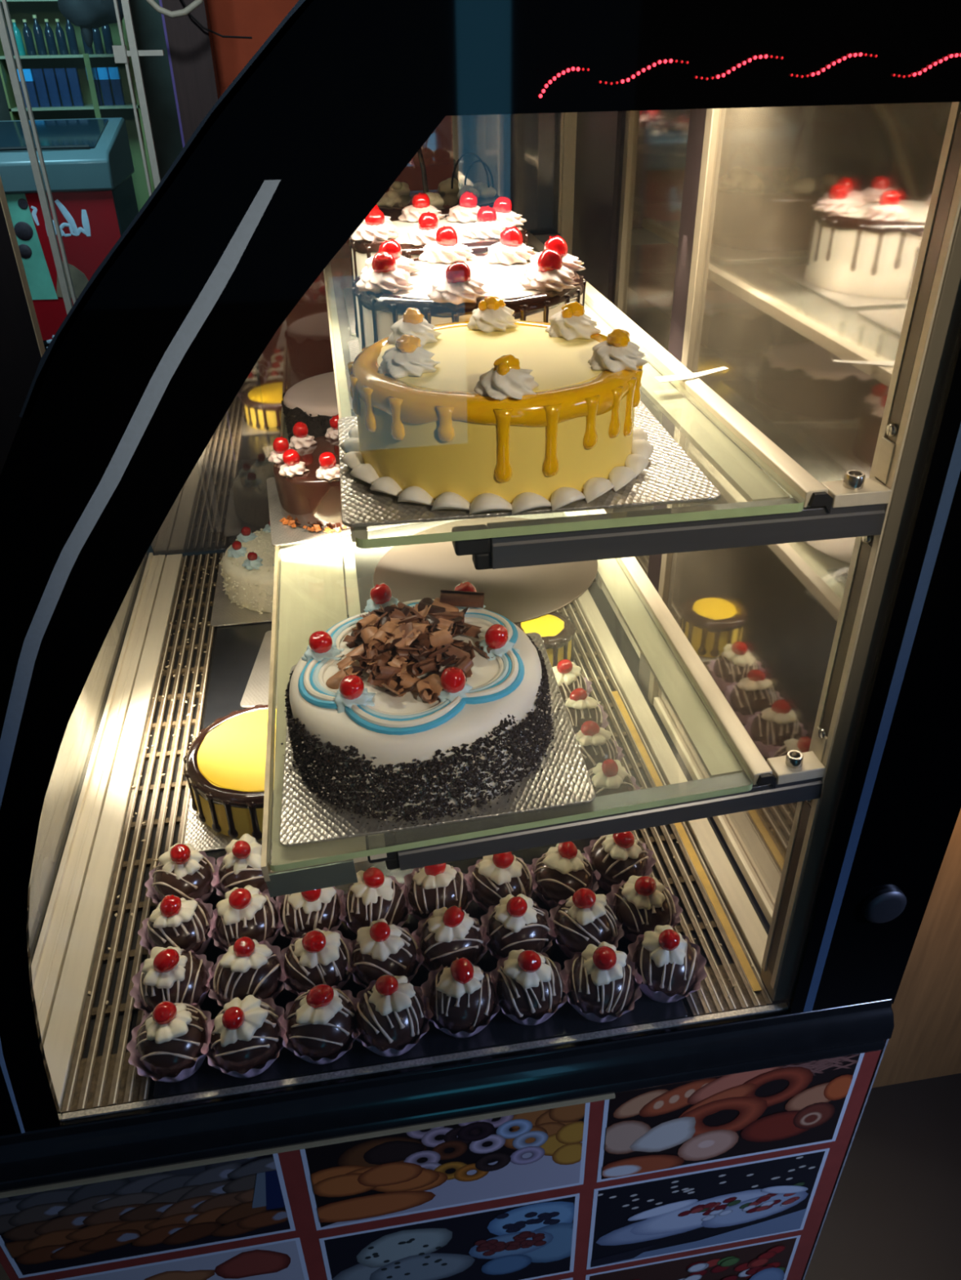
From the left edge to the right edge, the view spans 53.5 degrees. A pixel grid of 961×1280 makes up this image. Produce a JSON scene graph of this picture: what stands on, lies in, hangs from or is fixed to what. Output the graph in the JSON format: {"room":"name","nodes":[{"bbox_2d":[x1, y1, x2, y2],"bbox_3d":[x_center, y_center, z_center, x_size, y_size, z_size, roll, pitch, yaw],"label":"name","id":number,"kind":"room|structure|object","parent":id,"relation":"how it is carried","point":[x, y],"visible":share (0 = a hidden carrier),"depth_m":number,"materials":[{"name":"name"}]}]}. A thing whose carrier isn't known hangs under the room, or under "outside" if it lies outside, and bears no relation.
{"room":"food shop","nodes":[
{"label":"food shop","id":0,"kind":"room"},
{"bbox_2d":[57,0,124,48],"bbox_3d":[-1.992,-3.289,4.850,0.324,0.468,0.203,-6,33,-7],"label":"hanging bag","id":1,"kind":"object","parent":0,"point":[88,15],"visible":0.96,"depth_m":4.85,"materials":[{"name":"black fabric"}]},
{"bbox_2d":[0,0,560,233],"bbox_3d":[-1.146,-4.141,5.760,12.000,3.700,0.150,-6,33,-7],"label":"wall","id":2,"kind":"structure","parent":0,"point":[521,152],"depth_m":6.40,"materials":[{"name":"paint"}]},
{"bbox_2d":[207,0,453,426],"bbox_3d":[-0.573,-2.551,3.261,0.910,3.700,0.080,-6,33,-7],"label":"wall","id":3,"kind":"structure","parent":0,"point":[300,349],"depth_m":3.88,"materials":[{"name":"paint"}]},
{"bbox_2d":[0,286,960,1279],"bbox_3d":[-0.298,0.204,2.475,12.000,0.100,15.000,-6,33,-7],"label":"floor","id":4,"kind":"structure","parent":0,"point":[762,620],"depth_m":2.53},
{"bbox_2d":[0,175,119,646],"bbox_3d":[-1.337,-0.488,2.339,0.607,1.240,0.042,-6,33,-7],"label":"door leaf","id":5,"kind":"structure","parent":4,"relation":"on","point":[22,348],"depth_m":2.23,"materials":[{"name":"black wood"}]},
{"bbox_2d":[0,117,138,348],"bbox_3d":[-2.346,-2.175,5.153,0.935,1.075,0.725,-6,33,-7],"label":"chest freezer","id":6,"kind":"object","parent":4,"relation":"on","point":[88,162],"visible":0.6,"depth_m":4.86,"materials":[{"name":"teal metal"}]},
{"bbox_2d":[0,0,155,211],"bbox_3d":[-2.349,-2.941,5.723,0.722,1.750,0.303,-6,33,-7],"label":"shelf rack","id":7,"kind":"object","parent":4,"relation":"on","point":[19,10],"visible":0.27,"depth_m":5.56,"materials":[{"name":"metal"}]},
{"bbox_2d":[31,68,51,106],"bbox_3d":[-2.519,-3.170,5.474,0.056,0.190,0.042,-6,33,-7],"label":"pack","id":8,"kind":"object","parent":7,"relation":"on","point":[38,74],"visible":1,"depth_m":5.46},
{"bbox_2d":[43,68,62,106],"bbox_3d":[-2.458,-3.176,5.482,0.056,0.190,0.042,-6,33,-7],"label":"pack","id":9,"kind":"object","parent":7,"relation":"on","point":[50,73],"visible":1,"depth_m":5.47},
{"bbox_2d":[54,67,73,106],"bbox_3d":[-2.397,-3.182,5.489,0.056,0.190,0.042,-6,33,-7],"label":"pack","id":10,"kind":"object","parent":7,"relation":"on","point":[60,73],"visible":1,"depth_m":5.47},
{"bbox_2d":[66,67,84,106],"bbox_3d":[-2.335,-3.188,5.497,0.056,0.190,0.042,-6,33,-7],"label":"pack","id":11,"kind":"object","parent":7,"relation":"on","point":[72,73],"visible":1,"depth_m":5.48},
{"bbox_2d":[0,0,222,532],"bbox_3d":[-1.046,-1.172,2.788,0.401,1.900,0.042,-6,33,-7],"label":"glass screen","id":12,"kind":"object","parent":4,"relation":"on","point":[121,54],"visible":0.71,"depth_m":2.62,"materials":[{"name":"glass"}]},
{"bbox_2d":[159,0,269,460],"bbox_3d":[-0.958,-2.027,3.101,0.139,3.000,0.120,-6,33,-7],"label":"wooden post","id":13,"kind":"object","parent":4,"relation":"on","point":[189,46],"visible":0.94,"depth_m":3.17,"materials":[{"name":"brown wood"}]},
{"bbox_2d":[0,0,960,1279],"bbox_3d":[-0.099,0.027,1.207,0.865,1.560,1.054,-6,33,-7],"label":"display case","id":14,"kind":"object","parent":4,"relation":"on","point":[708,1133],"visible":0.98,"depth_m":0.79,"materials":[{"name":"black paint"}]},
{"bbox_2d":[63,1051,151,1113],"bbox_3d":[-0.318,0.379,0.818,0.069,0.005,0.049,-6,33,-7],"label":"grille","id":15,"kind":"object","parent":14,"relation":"attached to","point":[95,1082],"depth_m":0.81,"materials":[{"name":"metal"}]},
{"bbox_2d":[0,1153,295,1278],"bbox_3d":[-0.307,0.523,0.870,0.256,0.151,0.001,-6,33,-7],"label":"photo","id":16,"kind":"object","parent":14,"relation":"attached to","point":[120,1223],"depth_m":0.87},
{"bbox_2d":[126,1000,214,1082],"bbox_3d":[-0.264,0.335,0.812,0.075,0.070,0.075,-6,33,-7],"label":"pastry","id":17,"kind":"object","parent":14,"relation":"on","point":[168,1041],"visible":0.98,"depth_m":0.80,"materials":[{"name":"brown food"}]},
{"bbox_2d":[145,1004,191,1044],"bbox_3d":[-0.264,0.321,0.802,0.042,0.011,0.043,-9,19,0],"label":"whipped cream","id":18,"kind":"object","parent":17,"relation":"on","point":[167,1024],"depth_m":0.79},
{"bbox_2d":[129,946,214,1014],"bbox_3d":[-0.279,0.304,0.862,0.075,0.069,0.075,-6,33,-7],"label":"pastry","id":19,"kind":"object","parent":14,"relation":"on","point":[175,975],"visible":0.88,"depth_m":0.85,"materials":[{"name":"brown food"}]},
{"bbox_2d":[142,946,187,988],"bbox_3d":[-0.281,0.290,0.851,0.042,0.011,0.043,14,38,6],"label":"whipped cream","id":20,"kind":"object","parent":19,"relation":"on","point":[166,967],"depth_m":0.84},
{"bbox_2d":[137,894,217,955],"bbox_3d":[-0.290,0.270,0.914,0.075,0.070,0.075,-6,33,-7],"label":"pastry","id":21,"kind":"object","parent":14,"relation":"on","point":[184,923],"visible":0.88,"depth_m":0.90,"materials":[{"name":"brown food"}]},
{"bbox_2d":[148,897,198,928],"bbox_3d":[-0.292,0.257,0.903,0.043,0.011,0.042,5,27,19],"label":"whipped cream","id":22,"kind":"object","parent":21,"relation":"on","point":[171,913],"depth_m":0.89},
{"bbox_2d":[144,843,219,905],"bbox_3d":[-0.304,0.236,0.967,0.075,0.071,0.075,-6,33,-7],"label":"pastry","id":23,"kind":"object","parent":14,"relation":"on","point":[184,871],"visible":0.91,"depth_m":0.95,"materials":[{"name":"brown food"}]},
{"bbox_2d":[158,843,203,879],"bbox_3d":[-0.302,0.221,0.960,0.042,0.011,0.043,-24,51,-20],"label":"whipped cream","id":24,"kind":"object","parent":23,"relation":"on","point":[187,863],"depth_m":0.95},
{"bbox_2d":[57,1237,309,1279],"bbox_3d":[-0.304,0.669,0.963,0.258,0.167,0.001,-6,33,-7],"label":"photo","id":25,"kind":"object","parent":14,"relation":"attached to","point":[257,1258],"depth_m":0.93},
{"bbox_2d":[183,795,262,852],"bbox_3d":[-0.246,0.175,1.124,0.186,0.002,0.182,-6,33,-7],"label":"cake board","id":26,"kind":"object","parent":14,"relation":"on","point":[200,835],"visible":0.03,"depth_m":1.06,"materials":[{"name":"silver metal"}]},
{"bbox_2d":[182,703,276,839],"bbox_3d":[-0.247,0.148,1.107,0.182,0.062,0.181,-6,33,-7],"label":"cake","id":27,"kind":"object","parent":26,"relation":"on","point":[224,774],"visible":0.59,"depth_m":1.06,"materials":[{"name":"food"}]},
{"bbox_2d":[210,833,271,898],"bbox_3d":[-0.238,0.233,0.974,0.075,0.068,0.075,-6,33,-7],"label":"pastry","id":28,"kind":"object","parent":14,"relation":"on","point":[241,867],"visible":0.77,"depth_m":0.96,"materials":[{"name":"brown food"}]},
{"bbox_2d":[222,833,262,874],"bbox_3d":[-0.240,0.217,0.965,0.043,0.011,0.046,-28,56,-20],"label":"whipped cream","id":29,"kind":"object","parent":28,"relation":"on","point":[243,856],"depth_m":0.96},
{"bbox_2d":[200,995,288,1078],"bbox_3d":[-0.202,0.334,0.815,0.075,0.068,0.075,-6,33,-7],"label":"pastry","id":30,"kind":"object","parent":14,"relation":"on","point":[245,1039],"visible":1,"depth_m":0.80,"materials":[{"name":"brown food"}]},
{"bbox_2d":[213,995,267,1047],"bbox_3d":[-0.204,0.320,0.804,0.046,0.011,0.043,-38,51,-19],"label":"whipped cream","id":31,"kind":"object","parent":30,"relation":"on","point":[243,1023],"depth_m":0.80,"materials":[{"name":"food"}]},
{"bbox_2d":[207,884,284,951],"bbox_3d":[-0.227,0.266,0.920,0.075,0.070,0.075,-6,33,-7],"label":"pastry","id":32,"kind":"object","parent":14,"relation":"on","point":[252,913],"visible":0.91,"depth_m":0.90,"materials":[{"name":"brown food"}]},
{"bbox_2d":[216,884,266,924],"bbox_3d":[-0.230,0.251,0.911,0.043,0.011,0.046,32,51,33],"label":"whipped cream","id":33,"kind":"object","parent":32,"relation":"on","point":[241,906],"depth_m":0.90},
{"bbox_2d":[205,936,287,1007],"bbox_3d":[-0.213,0.300,0.868,0.075,0.069,0.075,-6,33,-7],"label":"pastry","id":34,"kind":"object","parent":14,"relation":"on","point":[249,966],"visible":0.82,"depth_m":0.85,"materials":[{"name":"brown food"}]},
{"bbox_2d":[219,939,272,973],"bbox_3d":[-0.211,0.283,0.861,0.043,0.011,0.046,11,19,22],"label":"whipped cream","id":35,"kind":"object","parent":34,"relation":"on","point":[245,956],"depth_m":0.85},
{"bbox_2d":[240,630,279,707],"bbox_3d":[-0.224,0.037,1.340,0.190,0.002,0.190,-1,33,0],"label":"cake board","id":36,"kind":"object","parent":14,"relation":"on","point":[256,691],"visible":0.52,"depth_m":1.31,"materials":[{"name":"silver metal"}]},
{"bbox_2d":[210,550,348,626],"bbox_3d":[-0.312,-0.088,1.536,0.225,0.002,0.215,-6,33,-7],"label":"cake board","id":37,"kind":"object","parent":14,"relation":"on","point":[224,613],"visible":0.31,"depth_m":1.46,"materials":[{"name":"silver metal"}]},
{"bbox_2d":[218,520,345,613],"bbox_3d":[-0.316,-0.127,1.514,0.199,0.090,0.198,-6,33,-7],"label":"cake","id":38,"kind":"object","parent":37,"relation":"on","point":[247,564],"visible":0.44,"depth_m":1.46,"materials":[{"name":"white food"}]},
{"bbox_2d":[275,886,346,940],"bbox_3d":[-0.167,0.258,0.930,0.075,0.070,0.075,-6,33,-7],"label":"pastry","id":39,"kind":"object","parent":14,"relation":"on","point":[300,913],"visible":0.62,"depth_m":0.91,"materials":[{"name":"brown food"}]},
{"bbox_2d":[287,886,336,914],"bbox_3d":[-0.163,0.243,0.922,0.041,0.011,0.044,17,45,13],"label":"whipped cream","id":40,"kind":"object","parent":39,"relation":"on","point":[323,900],"depth_m":0.91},
{"bbox_2d":[278,927,354,995],"bbox_3d":[-0.151,0.292,0.878,0.075,0.070,0.075,-6,33,-7],"label":"pastry","id":41,"kind":"object","parent":14,"relation":"on","point":[315,957],"visible":0.94,"depth_m":0.86,"materials":[{"name":"brown food"}]},
{"bbox_2d":[293,928,340,968],"bbox_3d":[-0.147,0.278,0.866,0.044,0.011,0.041,-26,43,-20],"label":"whipped cream","id":42,"kind":"object","parent":41,"relation":"on","point":[317,948],"depth_m":0.86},
{"bbox_2d":[278,983,360,1064],"bbox_3d":[-0.139,0.325,0.825,0.075,0.070,0.075,-6,33,-7],"label":"pastry","id":43,"kind":"object","parent":14,"relation":"on","point":[321,1021],"visible":1,"depth_m":0.81,"materials":[{"name":"brown food"}]},
{"bbox_2d":[295,989,342,1024],"bbox_3d":[-0.138,0.312,0.814,0.041,0.011,0.044,-10,17,-16],"label":"whipped cream","id":44,"kind":"object","parent":43,"relation":"on","point":[314,1006],"depth_m":0.81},
{"bbox_2d":[266,476,427,546],"bbox_3d":[-0.166,-0.179,1.199,0.200,0.015,0.205,-8,33,-10],"label":"cake board","id":45,"kind":"object","parent":14,"relation":"on","point":[282,535],"visible":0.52,"depth_m":1.12,"materials":[{"name":"silver metal"}]},
{"bbox_2d":[267,414,350,533],"bbox_3d":[-0.174,-0.206,1.157,0.155,0.100,0.159,10,34,16],"label":"chocolate cake","id":46,"kind":"object","parent":45,"relation":"on","point":[306,473],"visible":0.59,"depth_m":1.11,"materials":[{"name":"food"}]},
{"bbox_2d":[343,287,355,335],"bbox_3d":[-0.042,-0.358,1.019,0.200,0.002,0.200,-6,33,-7],"label":"cake board","id":47,"kind":"object","parent":14,"relation":"on","point":[348,293],"visible":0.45,"depth_m":1.01,"materials":[{"name":"silver metal"}]},
{"bbox_2d":[348,191,528,286],"bbox_3d":[-0.044,-0.402,0.991,0.187,0.102,0.185,-1,33,0],"label":"cake","id":48,"kind":"object","parent":47,"relation":"on","point":[477,228],"visible":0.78,"depth_m":0.94,"materials":[{"name":"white food"}]},
{"bbox_2d":[347,339,359,361],"bbox_3d":[-0.009,-0.239,0.833,0.205,0.002,0.205,-6,33,-7],"label":"cake board","id":49,"kind":"object","parent":14,"relation":"on","point":[353,345],"visible":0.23,"depth_m":0.88,"materials":[{"name":"silver metal"}]},
{"bbox_2d":[351,226,586,352],"bbox_3d":[-0.008,-0.283,0.806,0.197,0.100,0.198,-6,33,-7],"label":"cake","id":50,"kind":"object","parent":49,"relation":"on","point":[446,282],"visible":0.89,"depth_m":0.75,"materials":[{"name":"white food"}]},
{"bbox_2d":[338,866,413,934],"bbox_3d":[-0.104,0.255,0.935,0.075,0.070,0.075,-6,33,-7],"label":"pastry","id":51,"kind":"object","parent":14,"relation":"on","point":[375,896],"visible":0.86,"depth_m":0.92,"materials":[{"name":"brown food"}]},
{"bbox_2d":[350,866,393,905],"bbox_3d":[-0.104,0.238,0.928,0.046,0.011,0.040,37,48,27],"label":"whipped cream","id":52,"kind":"object","parent":51,"relation":"on","point":[372,887],"depth_m":0.92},
{"bbox_2d":[345,918,424,988],"bbox_3d":[-0.089,0.288,0.883,0.075,0.069,0.075,-6,33,-7],"label":"pastry","id":53,"kind":"object","parent":14,"relation":"on","point":[380,948],"visible":0.88,"depth_m":0.87,"materials":[{"name":"brown food"}]},
{"bbox_2d":[356,918,404,961],"bbox_3d":[-0.093,0.273,0.874,0.046,0.011,0.040,22,47,29],"label":"whipped cream","id":54,"kind":"object","parent":53,"relation":"on","point":[380,941],"depth_m":0.87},
{"bbox_2d":[351,974,433,1057],"bbox_3d":[-0.079,0.322,0.830,0.075,0.068,0.075,-6,33,-7],"label":"pastry","id":55,"kind":"object","parent":14,"relation":"on","point":[390,1019],"visible":1,"depth_m":0.81,"materials":[{"name":"brown food"}]},
{"bbox_2d":[368,975,415,1015],"bbox_3d":[-0.078,0.304,0.825,0.040,0.011,0.046,-22,25,-20],"label":"whipped cream","id":56,"kind":"object","parent":55,"relation":"on","point":[390,995],"depth_m":0.82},
{"bbox_2d":[152,543,688,1098],"bbox_3d":[-0.123,0.098,1.249,0.470,0.004,1.004,-6,33,-7],"label":"tray","id":57,"kind":"object","parent":14,"relation":"on","point":[231,651],"depth_m":0.85,"materials":[{"name":"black metal"}]},
{"bbox_2d":[279,632,595,847],"bbox_3d":[-0.045,0.072,0.800,0.236,0.017,0.238,-5,33,-6],"label":"cake board","id":58,"kind":"object","parent":14,"relation":"on","point":[565,780],"visible":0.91,"depth_m":0.72,"materials":[{"name":"silver metal"}]},
{"bbox_2d":[280,581,564,827],"bbox_3d":[-0.048,0.035,0.768,0.234,0.110,0.231,2,33,5],"label":"cake","id":59,"kind":"object","parent":58,"relation":"on","point":[428,706],"visible":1,"depth_m":0.71,"materials":[{"name":"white food"}]},
{"bbox_2d":[400,862,474,920],"bbox_3d":[-0.043,0.244,0.949,0.075,0.070,0.075,-6,33,-7],"label":"pastry","id":60,"kind":"object","parent":14,"relation":"on","point":[429,888],"visible":0.77,"depth_m":0.93,"materials":[{"name":"brown food"}]},
{"bbox_2d":[412,864,457,888],"bbox_3d":[-0.045,0.230,0.940,0.043,0.011,0.042,0,21,29],"label":"flower","id":61,"kind":"object","parent":60,"relation":"on","point":[435,876],"depth_m":0.93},
{"bbox_2d":[299,1102,590,1230],"bbox_3d":[-0.029,0.499,0.908,0.268,0.158,0.001,-6,33,-7],"label":"photo","id":62,"kind":"object","parent":14,"relation":"on","point":[451,1169],"depth_m":0.91},
{"bbox_2d":[319,1193,579,1279],"bbox_3d":[-0.028,0.649,1.003,0.264,0.166,0.001,-6,33,-7],"label":"photo","id":63,"kind":"object","parent":14,"relation":"attached to","point":[534,1237],"depth_m":0.99},
{"bbox_2d":[411,905,490,971],"bbox_3d":[-0.029,0.278,0.897,0.075,0.069,0.075,-6,33,-7],"label":"pastry","id":64,"kind":"object","parent":14,"relation":"on","point":[449,934],"visible":0.91,"depth_m":0.88,"materials":[{"name":"brown food"}]},
{"bbox_2d":[427,906,473,942],"bbox_3d":[-0.029,0.263,0.888,0.043,0.011,0.042,-21,43,-34],"label":"whipped cream","id":65,"kind":"object","parent":64,"relation":"on","point":[452,924],"depth_m":0.88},
{"bbox_2d":[420,957,501,1037],"bbox_3d":[-0.017,0.311,0.845,0.075,0.069,0.075,-6,33,-7],"label":"pastry","id":66,"kind":"object","parent":14,"relation":"on","point":[462,996],"visible":1,"depth_m":0.83,"materials":[{"name":"brown food"}]},
{"bbox_2d":[435,964,484,998],"bbox_3d":[-0.017,0.295,0.836,0.042,0.011,0.043,11,29,38],"label":"whipped cream","id":67,"kind":"object","parent":66,"relation":"on","point":[455,980],"depth_m":0.83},
{"bbox_2d":[373,516,597,623],"bbox_3d":[0.005,-0.078,1.022,0.239,0.017,0.240,-7,33,-9],"label":"card","id":68,"kind":"object","parent":14,"relation":"on","point":[519,594],"visible":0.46,"depth_m":1.00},
{"bbox_2d":[463,851,537,912],"bbox_3d":[0.021,0.237,0.959,0.075,0.069,0.075,-6,33,-7],"label":"pastry","id":69,"kind":"object","parent":14,"relation":"on","point":[495,877],"visible":0.84,"depth_m":0.94,"materials":[{"name":"brown food"}]},
{"bbox_2d":[478,854,522,884],"bbox_3d":[0.020,0.224,0.947,0.044,0.011,0.041,12,40,11],"label":"flower","id":70,"kind":"object","parent":69,"relation":"on","point":[493,869],"depth_m":0.94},
{"bbox_2d":[479,893,556,959],"bbox_3d":[0.035,0.271,0.907,0.075,0.069,0.075,-6,33,-7],"label":"pastry","id":71,"kind":"object","parent":14,"relation":"on","point":[517,922],"visible":0.92,"depth_m":0.89,"materials":[{"name":"brown food"}]},
{"bbox_2d":[494,893,537,932],"bbox_3d":[0.035,0.255,0.899,0.041,0.011,0.044,31,40,24],"label":"whipped cream","id":72,"kind":"object","parent":71,"relation":"on","point":[518,913],"depth_m":0.89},
{"bbox_2d":[337,400,720,527],"bbox_3d":[0.021,-0.128,0.659,0.236,0.002,0.190,-5,33,-6],"label":"cake board","id":73,"kind":"object","parent":14,"relation":"on","point":[670,476],"visible":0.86,"depth_m":0.60,"materials":[{"name":"silver metal"}]},
{"bbox_2d":[339,295,653,515],"bbox_3d":[0.010,-0.166,0.633,0.212,0.089,0.212,-11,34,-15],"label":"cake","id":74,"kind":"object","parent":73,"relation":"on","point":[491,411],"visible":1,"depth_m":0.58,"materials":[{"name":"food"}]},
{"bbox_2d":[488,949,569,1025],"bbox_3d":[0.044,0.304,0.854,0.075,0.069,0.075,-6,33,-7],"label":"pastry","id":75,"kind":"object","parent":14,"relation":"on","point":[529,987],"visible":1,"depth_m":0.84,"materials":[{"name":"brown food"}]},
{"bbox_2d":[502,949,551,988],"bbox_3d":[0.042,0.289,0.845,0.044,0.011,0.041,17,33,12],"label":"whipped cream","id":76,"kind":"object","parent":75,"relation":"on","point":[522,969],"depth_m":0.84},
{"bbox_2d":[527,840,600,908],"bbox_3d":[0.084,0.233,0.964,0.075,0.069,0.075,-6,33,-7],"label":"pastry","id":77,"kind":"object","parent":14,"relation":"on","point":[562,870],"visible":0.86,"depth_m":0.95,"materials":[{"name":"brown food"}]},
{"bbox_2d":[542,843,584,874],"bbox_3d":[0.083,0.217,0.956,0.046,0.011,0.043,0,30,-19],"label":"flower","id":78,"kind":"object","parent":77,"relation":"on","point":[564,858],"depth_m":0.95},
{"bbox_2d":[551,658,592,701],"bbox_3d":[0.109,0.056,1.240,0.075,0.070,0.075,-6,33,-7],"label":"pastry","id":79,"kind":"object","parent":14,"relation":"on","point":[568,677],"visible":0.52,"depth_m":1.22,"materials":[{"name":"white food"}]},
{"bbox_2d":[551,662,581,686],"bbox_3d":[0.108,0.042,1.230,0.044,0.011,0.041,-40,48,-22],"label":"flower","id":80,"kind":"object","parent":79,"relation":"on","point":[566,673],"depth_m":1.22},
{"bbox_2d":[546,887,624,959],"bbox_3d":[0.100,0.266,0.910,0.075,0.071,0.075,-6,33,-7],"label":"pastry","id":81,"kind":"object","parent":14,"relation":"on","point":[584,918],"visible":0.93,"depth_m":0.89,"materials":[{"name":"brown food"}]},
{"bbox_2d":[564,893,606,925],"bbox_3d":[0.099,0.252,0.902,0.043,0.011,0.046,-6,24,26],"label":"whipped cream","id":82,"kind":"object","parent":81,"relation":"on","point":[580,908],"depth_m":0.89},
{"bbox_2d":[563,687,608,733],"bbox_3d":[0.123,0.091,1.185,0.075,0.069,0.075,-6,33,-7],"label":"pastry","id":83,"kind":"object","parent":14,"relation":"on","point":[580,708],"visible":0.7,"depth_m":1.17,"materials":[{"name":"white food"}]},
{"bbox_2d":[564,696,597,710],"bbox_3d":[0.125,0.075,1.178,0.042,0.011,0.043,11,17,37],"label":"flower","id":84,"kind":"object","parent":83,"relation":"on","point":[573,703],"depth_m":1.17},
{"bbox_2d":[574,704,608,733],"bbox_3d":[0.122,0.107,1.195,0.075,0.030,0.075,15,36,23],"label":"paper cup","id":85,"kind":"object","parent":83,"relation":"on","point":[599,716],"depth_m":1.17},
{"bbox_2d":[574,720,624,770],"bbox_3d":[0.133,0.127,1.129,0.075,0.069,0.075,-6,33,-7],"label":"pastry","id":86,"kind":"object","parent":14,"relation":"on","point":[596,744],"visible":0.7,"depth_m":1.11,"materials":[{"name":"white food"}]},
{"bbox_2d":[574,727,612,746],"bbox_3d":[0.130,0.111,1.121,0.046,0.011,0.040,-1,24,19],"label":"flower","id":87,"kind":"object","parent":86,"relation":"on","point":[587,736],"depth_m":1.11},
{"bbox_2d":[559,941,642,1022],"bbox_3d":[0.108,0.302,0.856,0.075,0.070,0.075,-6,33,-7],"label":"pastry","id":88,"kind":"object","parent":14,"relation":"on","point":[602,987],"visible":1,"depth_m":0.84,"materials":[{"name":"brown food"}]},
{"bbox_2d":[581,941,626,986],"bbox_3d":[0.108,0.286,0.848,0.043,0.011,0.046,12,39,27],"label":"whipped cream","id":89,"kind":"object","parent":88,"relation":"on","point":[609,968],"depth_m":0.84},
{"bbox_2d":[587,758,640,796],"bbox_3d":[0.143,0.162,1.074,0.075,0.069,0.075,-6,33,-7],"label":"pastry","id":90,"kind":"object","parent":14,"relation":"on","point":[608,777],"visible":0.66,"depth_m":1.05,"materials":[{"name":"white food"}]},
{"bbox_2d":[591,760,627,788],"bbox_3d":[0.143,0.148,1.062,0.041,0.011,0.044,-17,37,-6],"label":"flower","id":91,"kind":"object","parent":90,"relation":"on","point":[610,774],"depth_m":1.05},
{"bbox_2d":[583,831,655,892],"bbox_3d":[0.143,0.221,0.982,0.075,0.070,0.075,-6,33,-7],"label":"pastry","id":92,"kind":"object","parent":14,"relation":"on","point":[619,856],"visible":0.88,"depth_m":0.96,"materials":[{"name":"brown food"}]},
{"bbox_2d":[601,833,641,860],"bbox_3d":[0.143,0.207,0.971,0.038,0.011,0.043,-9,34,-17],"label":"flower","id":93,"kind":"object","parent":92,"relation":"on","point":[615,846],"depth_m":0.96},
{"bbox_2d":[605,875,682,942],"bbox_3d":[0.159,0.255,0.928,0.075,0.069,0.075,-6,33,-7],"label":"pastry","id":94,"kind":"object","parent":14,"relation":"on","point":[642,903],"visible":0.91,"depth_m":0.91,"materials":[{"name":"brown food"}]},
{"bbox_2d":[621,875,665,910],"bbox_3d":[0.157,0.241,0.917,0.043,0.011,0.038,1,40,-2],"label":"flower","id":95,"kind":"object","parent":94,"relation":"on","point":[641,892],"depth_m":0.91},
{"bbox_2d":[626,924,706,1003],"bbox_3d":[0.170,0.290,0.872,0.075,0.069,0.075,-6,33,-7],"label":"pastry","id":96,"kind":"object","parent":14,"relation":"on","point":[670,966],"visible":0.98,"depth_m":0.86,"materials":[{"name":"brown food"}]},
{"bbox_2d":[641,924,687,967],"bbox_3d":[0.169,0.276,0.862,0.038,0.011,0.043,-26,55,-22],"label":"flower","id":97,"kind":"object","parent":96,"relation":"on","point":[663,947],"depth_m":0.86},
{"bbox_2d":[585,1235,800,1279],"bbox_3d":[0.247,0.774,1.135,0.256,0.169,0.001,-6,33,-7],"label":"photo","id":98,"kind":"object","parent":14,"relation":"attached to","point":[771,1257],"depth_m":1.11},
{"bbox_2d":[586,1147,829,1270],"bbox_3d":[0.244,0.622,1.038,0.256,0.170,0.001,-6,33,-7],"label":"photo","id":99,"kind":"object","parent":14,"relation":"on","point":[671,1214],"depth_m":1.03},
{"bbox_2d":[684,963,773,1017],"bbox_3d":[0.226,0.325,0.887,0.076,0.005,0.049,-6,33,-7],"label":"grille","id":100,"kind":"object","parent":14,"relation":"attached to","point":[727,989],"depth_m":0.88,"materials":[{"name":"metal"}]},
{"bbox_2d":[596,1053,864,1182],"bbox_3d":[0.244,0.471,0.942,0.258,0.163,0.001,-6,33,-7],"label":"photo","id":101,"kind":"object","parent":14,"relation":"on","point":[643,1134],"depth_m":0.94},
{"bbox_2d":[538,52,960,97],"bbox_3d":[0.133,-0.266,0.448,0.215,0.015,0.002,-6,33,-7],"label":"light","id":102,"kind":"object","parent":14,"relation":"attached to","point":[855,55],"visible":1,"depth_m":0.44,"materials":[{"name":"red"}]},
{"bbox_3d":[0.085,0.028,1.345,0.092,0.002,0.092,-6,33,-7],"label":"cake board","id":103,"kind":"object","parent":14,"relation":"on","visible":0},
{"bbox_2d":[514,612,575,666],"bbox_3d":[0.086,0.003,1.330,0.092,0.058,0.091,-6,33,-7],"label":"cake","id":104,"kind":"object","parent":103,"relation":"on","point":[557,631],"visible":0.51,"depth_m":1.30,"materials":[{"name":"food"}]},
{"label":"cake board","id":105,"kind":"object","parent":14,"relation":"on","visible":0},
{"bbox_2d":[280,369,356,442],"bbox_3d":[-0.190,-0.330,1.370,0.187,0.079,0.184,-11,34,-16],"label":"cake","id":106,"kind":"object","parent":105,"relation":"on","point":[312,401],"visible":0.3,"depth_m":1.32,"materials":[{"name":"food"}]},
{"bbox_3d":[-0.055,-0.496,1.235,0.210,0.003,0.210,-6,33,-7],"label":"cake board","id":107,"kind":"object","parent":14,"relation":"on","visible":0},
{"bbox_2d":[376,147,499,219],"bbox_3d":[-0.059,-0.565,1.208,0.180,0.143,0.180,-6,33,-7],"label":"chocolate cake","id":108,"kind":"object","parent":107,"relation":"on","point":[447,195],"visible":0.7,"depth_m":1.19,"materials":[{"name":"food"}]},
{"bbox_2d":[746,372,960,1088],"bbox_3d":[1.085,0.130,1.509,1.340,1.030,0.470,-6,33,-7],"label":"countertop","id":109,"kind":"structure","parent":4,"relation":"on","point":[837,420],"depth_m":1.33,"materials":[{"name":"brown wood"}]},
{"bbox_2d":[626,102,951,381],"bbox_3d":[1.891,-0.958,0.711,0.100,3.700,12.600,-6,33,-7],"label":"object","id":110,"kind":"structure","parent":0,"point":[819,213],"depth_m":4.02,"materials":[{"name":"glass"}]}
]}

